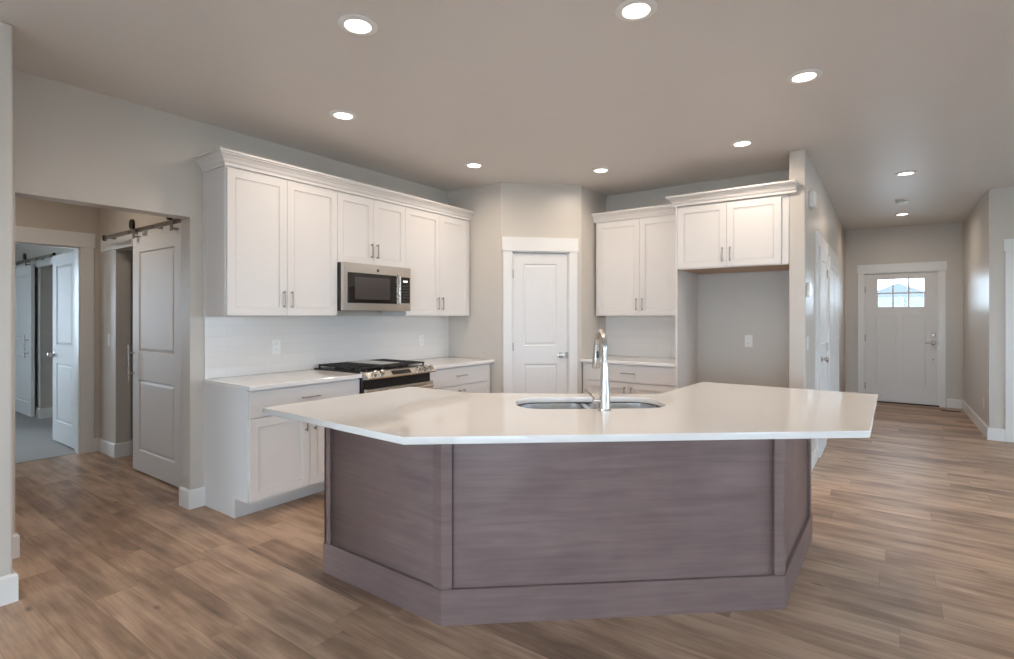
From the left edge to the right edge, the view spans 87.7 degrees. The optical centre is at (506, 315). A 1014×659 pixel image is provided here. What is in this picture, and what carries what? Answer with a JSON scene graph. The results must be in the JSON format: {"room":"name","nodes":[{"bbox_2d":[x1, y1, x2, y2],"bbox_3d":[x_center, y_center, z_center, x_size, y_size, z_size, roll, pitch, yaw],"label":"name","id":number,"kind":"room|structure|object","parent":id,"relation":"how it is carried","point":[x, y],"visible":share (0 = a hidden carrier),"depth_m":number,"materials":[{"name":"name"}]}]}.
{"room":"kitchen","nodes":[
{"label":"kitchen","id":0,"kind":"room"},
{"bbox_2d":[0,21,12,576],"bbox_3d":[-4.197,-0.015,0.661,0.750,2.780,5.180,0,0,36],"label":"wall","id":1,"kind":"structure","parent":0,"point":[6,30],"depth_m":2.53,"materials":[{"name":"paint"}]},
{"bbox_2d":[0,570,18,606],"bbox_3d":[-4.125,1.308,0.619,0.616,0.135,5.196,0,0,36],"label":"baseboard","id":2,"kind":"structure","parent":1,"relation":"attached to","point":[9,584],"depth_m":2.52,"materials":[{"name":"paint"}]},
{"bbox_2d":[15,244,132,438],"bbox_3d":[-4.361,-0.015,6.503,6.330,2.780,1.320,0,0,36],"label":"wall","id":3,"kind":"structure","parent":0,"point":[43,275],"depth_m":7.12,"materials":[{"name":"paint"}]},
{"bbox_2d":[15,252,55,416],"bbox_3d":[-6.352,0.256,7.056,2.090,2.199,0.108,0,0,36],"label":"barn door","id":4,"kind":"structure","parent":3,"relation":"in","point":[24,275],"depth_m":7.24,"materials":[{"name":"paint"}]},
{"bbox_2d":[15,252,64,267],"bbox_3d":[-6.275,-0.715,7.078,2.450,0.120,0.018,0,0,36],"label":"trim","id":5,"kind":"structure","parent":3,"relation":"attached to","point":[47,261],"depth_m":6.98,"materials":[{"name":"paint"}]},
{"bbox_2d":[35,407,52,418],"bbox_3d":[-6.735,1.308,7.495,1.316,0.135,0.156,0,0,36],"label":"baseboard","id":6,"kind":"structure","parent":3,"relation":"attached to","point":[43,412],"depth_m":7.11,"materials":[{"name":"paint"}]},
{"bbox_2d":[99,208,175,443],"bbox_3d":[-3.216,-0.015,4.789,2.470,2.780,0.130,0,0,36],"label":"wall","id":7,"kind":"structure","parent":0,"point":[114,265],"depth_m":5.20,"materials":[{"name":"paint"}]},
{"bbox_2d":[15,226,94,453],"bbox_3d":[-4.527,0.273,4.956,0.144,2.205,1.052,0,0,36],"label":"door frame","id":8,"kind":"structure","parent":7,"relation":"attached to","point":[85,241],"depth_m":5.27,"materials":[{"name":"paint"}]},
{"bbox_2d":[15,196,98,437],"bbox_3d":[-5.214,-0.015,4.020,0.120,2.780,3.450,0,0,36],"label":"wall","id":9,"kind":"structure","parent":7,"relation":"in","point":[35,213],"depth_m":5.22,"materials":[{"name":"paint"}]},
{"bbox_2d":[47,251,73,447],"bbox_3d":[-4.680,0.347,5.560,0.792,2.015,0.099,0,0,36],"label":"door","id":10,"kind":"structure","parent":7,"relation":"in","point":[63,264],"depth_m":5.59,"materials":[{"name":"paint"}]},
{"bbox_2d":[107,334,110,345],"bbox_3d":[-3.935,0.235,5.219,0.072,0.118,0.009,0,0,36],"label":"light switch","id":11,"kind":"object","parent":7,"relation":"attached to","point":[108,335],"visible":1,"depth_m":5.21,"materials":[{"name":"white plastic"}]},
{"bbox_2d":[94,438,131,457],"bbox_3d":[-3.957,1.308,5.278,0.477,0.135,0.147,0,0,29],"label":"baseboard","id":12,"kind":"structure","parent":7,"relation":"attached to","point":[111,449],"depth_m":5.20,"materials":[{"name":"paint"}]},
{"bbox_2d":[101,223,180,251],"bbox_3d":[-3.223,-0.708,4.702,2.120,0.125,0.018,0,0,36],"label":"trim","id":13,"kind":"structure","parent":7,"relation":"attached to","point":[125,241],"depth_m":4.94,"materials":[{"name":"paint"}]},
{"bbox_2d":[102,217,180,486],"bbox_3d":[-3.162,0.256,4.581,1.720,2.199,0.108,0,0,36],"label":"barn door","id":14,"kind":"structure","parent":7,"relation":"in","point":[156,353],"depth_m":4.41,"materials":[{"name":"paint"}]},
{"bbox_2d":[13,69,447,533],"bbox_3d":[-1.820,-0.015,4.495,0.140,2.780,3.860,0,0,36],"label":"wall","id":15,"kind":"structure","parent":0,"point":[74,145],"depth_m":3.54,"materials":[{"name":"paint"}]},
{"bbox_2d":[13,532,19,558],"bbox_3d":[-2.871,1.308,3.009,0.146,0.135,0.111,0,0,36],"label":"baseboard","id":16,"kind":"structure","parent":15,"relation":"attached to","point":[16,537],"depth_m":3.00,"materials":[{"name":"paint"}]},
{"bbox_2d":[179,486,204,509],"bbox_3d":[-2.287,1.308,3.832,0.156,0.135,0.111,0,0,36],"label":"baseboard","id":17,"kind":"structure","parent":15,"relation":"attached to","point":[194,498],"depth_m":3.79,"materials":[{"name":"paint"}]},
{"bbox_2d":[203,166,336,315],"bbox_3d":[-1.794,-0.520,4.093,0.369,1.040,0.906,0,0,36],"label":"upper cabinet","id":18,"kind":"object","parent":15,"relation":"attached to","point":[270,242],"visible":1,"depth_m":3.88,"materials":[{"name":"paint"}]},
{"bbox_2d":[204,316,448,378],"bbox_3d":[-1.432,0.230,4.908,0.008,0.458,2.634,0,0,36],"label":"tile backsplash","id":19,"kind":"structure","parent":15,"relation":"attached to","point":[233,345],"depth_m":4.54,"materials":[{"name":"white tile"}]},
{"bbox_2d":[272,340,279,353],"bbox_3d":[-1.870,0.251,4.281,0.008,0.118,0.072,0,0,36],"label":"electrical outlet","id":20,"kind":"object","parent":19,"relation":"attached to","point":[275,343],"visible":1,"depth_m":4.28,"materials":[{"name":"white plastic"}]},
{"bbox_2d":[419,335,423,345],"bbox_3d":[-0.911,0.260,5.616,0.008,0.118,0.072,0,0,36],"label":"electrical outlet","id":21,"kind":"object","parent":19,"relation":"attached to","point":[421,337],"visible":1,"depth_m":5.61,"materials":[{"name":"white plastic"}]},
{"bbox_2d":[193,147,474,220],"bbox_3d":[-1.298,-1.089,4.765,0.391,0.096,2.708,0,0,36],"label":"crown molding","id":22,"kind":"structure","parent":15,"relation":"attached to","point":[219,157],"depth_m":4.19,"materials":[{"name":"paint"}]},
{"bbox_2d":[336,191,405,267],"bbox_3d":[-1.306,-0.744,4.773,0.369,0.593,0.764,0,0,36],"label":"upper cabinet","id":23,"kind":"object","parent":15,"relation":"attached to","point":[369,231],"visible":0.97,"depth_m":4.65,"materials":[{"name":"paint"}]},
{"bbox_2d":[337,262,410,310],"bbox_3d":[-1.279,-0.246,4.753,0.437,0.398,0.757,0,0,36],"label":"microwave","id":24,"kind":"object","parent":23,"relation":"attached to","point":[360,287],"visible":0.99,"depth_m":4.58,"materials":[{"name":"silver metal"}]},
{"bbox_2d":[382,206,469,315],"bbox_3d":[-0.801,-0.520,5.477,0.369,1.040,0.967,0,0,36],"label":"upper cabinet","id":25,"kind":"object","parent":15,"relation":"attached to","point":[437,245],"visible":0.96,"depth_m":5.33,"materials":[{"name":"paint"}]},
{"bbox_2d":[448,182,500,392],"bbox_3d":[-0.385,-0.015,5.852,0.890,2.780,0.120,0,0,36],"label":"wall","id":26,"kind":"structure","parent":0,"point":[476,335],"depth_m":5.69,"materials":[{"name":"paint"}]},
{"bbox_2d":[0,0,1013,230],"bbox_3d":[-0.543,-1.465,3.959,15.740,0.120,15.040,0,0,36],"label":"ceiling","id":27,"kind":"structure","parent":0,"point":[557,92],"depth_m":3.20,"materials":[{"name":"paint"}]},
{"bbox_2d":[329,110,356,120],"bbox_3d":[-1.143,-1.400,3.689,0.188,0.010,0.188,0,0,36],"label":"recessed light","id":28,"kind":"object","parent":27,"relation":"in","point":[345,115],"visible":1,"depth_m":3.67,"materials":[{"name":"paint"}]},
{"bbox_2d":[335,113,351,118],"bbox_3d":[-1.143,-1.402,3.689,0.117,0.004,0.117,0,0,40],"label":"diffuser","id":29,"kind":"object","parent":28,"relation":"attached to","point":[337,115],"depth_m":3.70,"materials":[{"name":"white plastic"}]},
{"bbox_2d":[337,14,377,35],"bbox_3d":[-0.720,-1.400,2.547,0.188,0.010,0.188,0,0,36],"label":"recessed light","id":30,"kind":"object","parent":27,"relation":"in","point":[355,24],"visible":1,"depth_m":2.54,"materials":[{"name":"paint"}]},
{"bbox_2d":[345,20,369,31],"bbox_3d":[-0.720,-1.402,2.547,0.117,0.004,0.117,0,0,31],"label":"diffuser","id":31,"kind":"object","parent":30,"relation":"attached to","point":[350,25],"depth_m":2.55,"materials":[{"name":"white plastic"}]},
{"bbox_2d":[464,162,483,167],"bbox_3d":[-0.305,-1.400,4.909,0.188,0.010,0.188,0,0,36],"label":"recessed light","id":32,"kind":"object","parent":27,"relation":"in","point":[469,164],"visible":1,"depth_m":4.90,"materials":[{"name":"paint"}]},
{"bbox_2d":[468,164,479,166],"bbox_3d":[-0.305,-1.402,4.909,0.117,0.004,0.117,0,0,31],"label":"diffuser","id":33,"kind":"object","parent":32,"relation":"attached to","point":[469,165],"depth_m":4.91,"materials":[{"name":"white plastic"}]},
{"bbox_2d":[591,167,610,172],"bbox_3d":[0.903,-1.400,5.082,0.188,0.010,0.188,0,0,36],"label":"recessed light","id":34,"kind":"object","parent":27,"relation":"in","point":[600,169],"visible":1,"depth_m":5.07,"materials":[{"name":"paint"}]},
{"bbox_2d":[615,0,656,21],"bbox_3d":[0.592,-1.400,2.419,0.188,0.010,0.188,0,0,36],"label":"recessed light","id":35,"kind":"object","parent":27,"relation":"in","point":[628,10],"visible":1,"depth_m":2.41,"materials":[{"name":"paint"}]},
{"bbox_2d":[623,3,648,16],"bbox_3d":[0.592,-1.402,2.419,0.117,0.004,0.117,0,0,4],"label":"diffuser","id":36,"kind":"object","parent":35,"relation":"attached to","point":[631,9],"depth_m":2.42,"materials":[{"name":"white plastic"}]},
{"bbox_2d":[730,139,754,146],"bbox_3d":[1.911,-1.400,4.291,0.188,0.010,0.188,0,0,36],"label":"recessed light","id":37,"kind":"object","parent":27,"relation":"in","point":[745,142],"visible":1,"depth_m":4.27,"materials":[{"name":"paint"}]},
{"bbox_2d":[734,142,749,145],"bbox_3d":[1.911,-1.402,4.291,0.117,0.004,0.117,0,0,40],"label":"diffuser","id":38,"kind":"object","parent":37,"relation":"attached to","point":[735,143],"depth_m":4.29,"materials":[{"name":"white plastic"}]},
{"bbox_2d":[786,69,822,83],"bbox_3d":[1.739,-1.400,3.091,0.188,0.010,0.188,0,0,36],"label":"recessed light","id":39,"kind":"object","parent":27,"relation":"in","point":[806,75],"visible":1,"depth_m":3.08,"materials":[{"name":"paint"}]},
{"bbox_2d":[793,73,815,80],"bbox_3d":[1.739,-1.402,3.091,0.117,0.004,0.117,0,0,40],"label":"diffuser","id":40,"kind":"object","parent":39,"relation":"attached to","point":[800,76],"depth_m":3.09,"materials":[{"name":"white plastic"}]},
{"bbox_2d":[895,199,908,204],"bbox_3d":[4.784,-1.378,6.395,0.140,0.052,0.140,0,0,36],"label":"smoke detector","id":41,"kind":"object","parent":27,"relation":"attached to","point":[900,201],"visible":1,"depth_m":6.36,"materials":[{"name":"white plastic"}]},
{"bbox_2d":[894,213,910,215],"bbox_3d":[5.441,-1.400,7.271,0.188,0.010,0.188,0,0,36],"label":"recessed light","id":42,"kind":"object","parent":27,"relation":"in","point":[898,214],"visible":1,"depth_m":7.27,"materials":[{"name":"paint"}]},
{"bbox_2d":[894,170,917,175],"bbox_3d":[3.920,-1.400,5.187,0.188,0.010,0.188,0,0,36],"label":"recessed light","id":43,"kind":"object","parent":27,"relation":"in","point":[904,173],"visible":1,"depth_m":5.17,"materials":[{"name":"paint"}]},
{"bbox_2d":[0,402,1013,658],"bbox_3d":[-0.543,1.423,3.959,15.740,0.104,15.040,0,0,36],"label":"floor","id":44,"kind":"structure","parent":0,"point":[910,554],"depth_m":2.74,"materials":[{"name":"wood"}]},
{"bbox_2d":[204,378,359,517],"bbox_3d":[-1.676,0.933,4.014,0.654,0.884,0.896,0,0,36],"label":"base cabinet","id":45,"kind":"object","parent":44,"relation":"on","point":[254,460],"visible":0.62,"depth_m":3.68,"materials":[{"name":"paint"}]},
{"bbox_2d":[202,369,361,390],"bbox_3d":[-1.678,0.475,4.007,0.659,0.030,0.910,0,0,36],"label":"countertop","id":46,"kind":"structure","parent":45,"relation":"on","point":[301,377],"depth_m":3.86,"materials":[{"name":"stone"}]},
{"bbox_2d":[314,359,435,393],"bbox_3d":[-1.145,0.892,4.659,0.741,0.966,0.762,0,0,36],"label":"gas range","id":47,"kind":"object","parent":44,"relation":"on","point":[377,374],"visible":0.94,"depth_m":4.50,"materials":[{"name":"silver metal"}]},
{"bbox_2d":[314,364,418,373],"bbox_3d":[-1.198,0.459,4.697,0.613,0.020,0.762,0,0,36],"label":"cooktop","id":48,"kind":"object","parent":47,"relation":"in","point":[328,368],"depth_m":4.45,"materials":[{"name":"black metal"}]},
{"bbox_2d":[430,363,489,392],"bbox_3d":[-0.684,0.933,5.396,0.654,0.884,0.964,0,0,36],"label":"base cabinet","id":49,"kind":"object","parent":44,"relation":"on","point":[475,378],"visible":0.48,"depth_m":5.25,"materials":[{"name":"paint"}]},
{"bbox_2d":[408,357,493,368],"bbox_3d":[-0.681,0.475,5.395,0.659,0.030,0.967,0,0,36],"label":"countertop","id":50,"kind":"structure","parent":49,"relation":"on","point":[441,362],"depth_m":5.34,"materials":[{"name":"stone"}]},
{"bbox_2d":[323,402,811,625],"bbox_3d":[0.462,0.933,2.944,2.904,0.884,1.138,0,0,-7],"label":"kitchen island","id":51,"kind":"object","parent":44,"relation":"on","point":[443,534],"visible":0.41,"depth_m":2.44,"materials":[{"name":"brown wood"}]},
{"bbox_2d":[262,382,878,444],"bbox_3d":[0.484,0.472,2.774,3.417,0.029,1.572,0,0,-7],"label":"island countertop","id":52,"kind":"structure","parent":51,"relation":"on","point":[702,410],"depth_m":2.43,"materials":[{"name":"stone"}]},
{"bbox_2d":[520,403,658,408],"bbox_3d":[0.434,0.588,2.791,0.768,0.194,0.368,0,0,-3],"label":"double sink","id":53,"kind":"object","parent":52,"relation":"in","point":[542,405],"visible":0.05,"depth_m":2.97,"materials":[{"name":"metal"}]},
{"bbox_2d":[584,329,610,411],"bbox_3d":[0.438,0.261,2.631,0.120,0.395,0.231,0,0,-3],"label":"faucet","id":54,"kind":"object","parent":52,"relation":"on","point":[603,399],"visible":1,"depth_m":2.54,"materials":[{"name":"silver metal"}]},
{"bbox_2d":[583,362,674,393],"bbox_3d":[1.390,0.933,5.618,1.016,0.884,0.649,0,0,36],"label":"base cabinet","id":55,"kind":"object","parent":44,"relation":"on","point":[623,378],"visible":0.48,"depth_m":5.34,"materials":[{"name":"paint"}]},
{"bbox_2d":[580,355,674,366],"bbox_3d":[1.388,0.475,5.622,1.026,0.030,0.644,0,0,36],"label":"countertop","id":56,"kind":"structure","parent":55,"relation":"on","point":[650,361],"depth_m":5.46,"materials":[{"name":"stone"}]},
{"bbox_2d":[675,207,696,388],"bbox_3d":[1.809,0.168,5.311,0.020,2.415,0.659,0,0,36],"label":"panel","id":57,"kind":"object","parent":44,"relation":"on","point":[685,282],"visible":0.43,"depth_m":5.22,"materials":[{"name":"paint"}]},
{"bbox_2d":[501,182,580,393],"bbox_3d":[0.361,-0.015,5.674,0.870,2.780,0.120,0,0,-9],"label":"wall","id":58,"kind":"structure","parent":0,"point":[527,209],"depth_m":5.62,"materials":[{"name":"paint"}]},
{"bbox_2d":[513,253,567,393],"bbox_3d":[0.355,0.347,5.609,0.607,2.031,0.099,0,0,-9],"label":"door","id":59,"kind":"structure","parent":58,"relation":"in","point":[540,354],"depth_m":5.62,"materials":[{"name":"paint"}]},
{"bbox_2d":[502,237,578,393],"bbox_3d":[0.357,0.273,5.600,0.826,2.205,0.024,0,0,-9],"label":"trim","id":60,"kind":"structure","parent":58,"relation":"attached to","point":[509,244],"depth_m":5.58,"materials":[{"name":"paint"}]},
{"bbox_2d":[581,186,605,393],"bbox_3d":[0.966,-0.015,6.019,0.120,2.780,0.735,0,0,36],"label":"wall","id":61,"kind":"structure","parent":0,"point":[592,202],"depth_m":5.84,"materials":[{"name":"paint"}]},
{"bbox_2d":[606,170,788,387],"bbox_3d":[1.997,-0.015,5.657,2.008,2.780,0.120,0,0,36],"label":"wall","id":62,"kind":"structure","parent":0,"point":[731,307],"depth_m":5.34,"materials":[{"name":"paint"}]},
{"bbox_2d":[596,214,674,315],"bbox_3d":[1.481,-0.520,5.731,1.001,1.040,0.359,0,0,36],"label":"upper cabinet","id":63,"kind":"object","parent":62,"relation":"attached to","point":[635,258],"visible":0.93,"depth_m":5.62,"materials":[{"name":"paint"}]},
{"bbox_2d":[606,316,674,357],"bbox_3d":[1.574,0.230,5.881,1.026,0.458,0.008,0,0,36],"label":"tile backsplash","id":64,"kind":"structure","parent":62,"relation":"attached to","point":[635,336],"depth_m":5.92,"materials":[{"name":"white tile"}]},
{"bbox_2d":[678,194,788,273],"bbox_3d":[2.192,-0.740,5.018,0.943,0.601,0.689,0,0,36],"label":"upper cabinet","id":65,"kind":"object","parent":62,"relation":"attached to","point":[745,235],"visible":0.98,"depth_m":4.75,"materials":[{"name":"paint"}]},
{"bbox_2d":[591,179,796,222],"bbox_3d":[1.695,-1.089,5.169,2.050,0.096,0.440,0,0,36],"label":"crown molding","id":66,"kind":"structure","parent":65,"relation":"on","point":[789,186],"depth_m":4.87,"materials":[{"name":"paint"}]},
{"bbox_2d":[745,335,752,346],"bbox_3d":[2.415,0.250,5.277,0.072,0.118,0.008,0,0,36],"label":"electrical outlet","id":67,"kind":"object","parent":62,"relation":"attached to","point":[748,338],"visible":1,"depth_m":5.27,"materials":[{"name":"white plastic"}]},
{"bbox_2d":[789,149,844,452],"bbox_3d":[3.981,-0.015,6.593,0.124,2.780,5.245,0,0,36],"label":"wall","id":68,"kind":"structure","parent":0,"point":[804,221],"depth_m":4.50,"materials":[{"name":"paint"}]},
{"bbox_2d":[806,336,808,349],"bbox_3d":[2.574,0.235,4.517,0.009,0.118,0.118,0,0,36],"label":"light switch","id":69,"kind":"object","parent":68,"relation":"attached to","point":[807,338],"visible":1,"depth_m":4.49,"materials":[{"name":"white plastic"}]},
{"bbox_2d":[807,282,811,296],"bbox_3d":[2.592,-0.225,4.528,0.024,0.120,0.140,0,0,36],"label":"thermostat","id":70,"kind":"object","parent":68,"relation":"attached to","point":[809,285],"visible":1,"depth_m":4.47,"materials":[{"name":"white plastic"}]},
{"bbox_2d":[809,190,815,208],"bbox_3d":[2.700,-1.025,4.660,0.045,0.140,0.150,0,0,36],"label":"door chime","id":71,"kind":"object","parent":68,"relation":"attached to","point":[812,194],"visible":1,"depth_m":4.60,"materials":[{"name":"white plastic"}]},
{"bbox_2d":[811,447,816,471],"bbox_3d":[2.672,1.308,4.741,0.123,0.135,0.741,0,0,36],"label":"baseboard","id":72,"kind":"structure","parent":68,"relation":"attached to","point":[814,452],"depth_m":4.83,"materials":[{"name":"paint"}]},
{"bbox_2d":[815,231,825,459],"bbox_3d":[3.180,0.285,5.349,0.024,2.180,0.864,0,0,36],"label":"trim","id":73,"kind":"structure","parent":68,"relation":"attached to","point":[819,240],"depth_m":5.01,"materials":[{"name":"paint"}]},
{"bbox_2d":[818,246,828,457],"bbox_3d":[3.212,0.346,5.327,0.099,2.033,0.656,0,0,36],"label":"door","id":74,"kind":"structure","parent":68,"relation":"in","point":[823,359],"depth_m":5.24,"materials":[{"name":"paint"}]},
{"bbox_2d":[828,256,834,390],"bbox_3d":[3.821,0.346,6.231,0.035,2.033,0.714,0,0,36],"label":"door","id":75,"kind":"structure","parent":68,"relation":"in","point":[831,263],"depth_m":6.14,"materials":[{"name":"paint"}]},
{"bbox_2d":[826,243,838,438],"bbox_3d":[4.026,0.285,6.527,0.024,2.180,1.644,0,0,36],"label":"trim","id":76,"kind":"structure","parent":68,"relation":"attached to","point":[829,250],"depth_m":5.89,"materials":[{"name":"paint"}]},
{"bbox_2d":[835,262,838,391],"bbox_3d":[4.241,0.346,6.816,0.035,2.033,0.714,0,0,36],"label":"door","id":77,"kind":"structure","parent":68,"relation":"in","point":[836,264],"depth_m":6.83,"materials":[{"name":"paint"}]},
{"bbox_2d":[845,221,962,406],"bbox_3d":[6.195,-0.015,8.306,1.722,2.780,0.120,0,0,36],"label":"wall","id":78,"kind":"structure","parent":0,"point":[934,242],"depth_m":8.18,"materials":[{"name":"paint"}]},
{"bbox_2d":[857,261,946,407],"bbox_3d":[6.187,0.345,8.311,0.940,2.060,0.121,0,0,36],"label":"door frame","id":79,"kind":"structure","parent":78,"relation":"attached to","point":[919,271],"depth_m":8.21,"materials":[{"name":"paint"}]},
{"bbox_2d":[865,272,938,406],"bbox_3d":[6.178,0.345,8.294,0.965,2.060,0.159,0,0,36],"label":"door","id":80,"kind":"structure","parent":78,"relation":"in","point":[901,343],"depth_m":8.26,"materials":[{"name":"paint"},{"name":"glass"},{"name":"satin nickel"}]},
{"bbox_2d":[963,193,986,424],"bbox_3d":[6.148,-0.015,6.850,0.140,2.780,2.300,0,0,36],"label":"wall","id":81,"kind":"structure","parent":0,"point":[975,223],"depth_m":6.75,"materials":[{"name":"paint"}]},
{"bbox_2d":[947,399,1004,441],"bbox_3d":[6.027,1.308,6.853,0.191,0.135,2.450,0,0,33],"label":"baseboard","id":82,"kind":"structure","parent":81,"relation":"attached to","point":[994,434],"depth_m":6.42,"materials":[{"name":"paint"}]},
{"bbox_2d":[987,187,1013,428],"bbox_3d":[7.088,-0.015,4.686,4.190,2.780,0.120,0,0,36],"label":"wall","id":83,"kind":"structure","parent":0,"point":[1000,201],"depth_m":5.82,"materials":[{"name":"paint"}]},
{"bbox_2d":[1004,239,1013,442],"bbox_3d":[5.867,0.268,5.473,1.054,2.215,0.024,0,0,36],"label":"trim","id":84,"kind":"structure","parent":83,"relation":"attached to","point":[1008,243],"depth_m":5.75,"materials":[{"name":"paint"}]},
{"label":"outside","id":85,"kind":"structure","parent":0,"visible":0},
{"bbox_3d":[14.578,1.650,20.309,180.000,0.250,210.000,0,0,36],"label":"ground","id":86,"kind":"structure","parent":85,"visible":0},
{"bbox_2d":[878,283,923,306],"bbox_3d":[43.988,-1.000,59.515,13.200,5.050,8.800,0,0,36],"label":"house","id":87,"kind":"structure","parent":86,"relation":"on","point":[884,300],"depth_m":55.81,"materials":[{"name":"white"}]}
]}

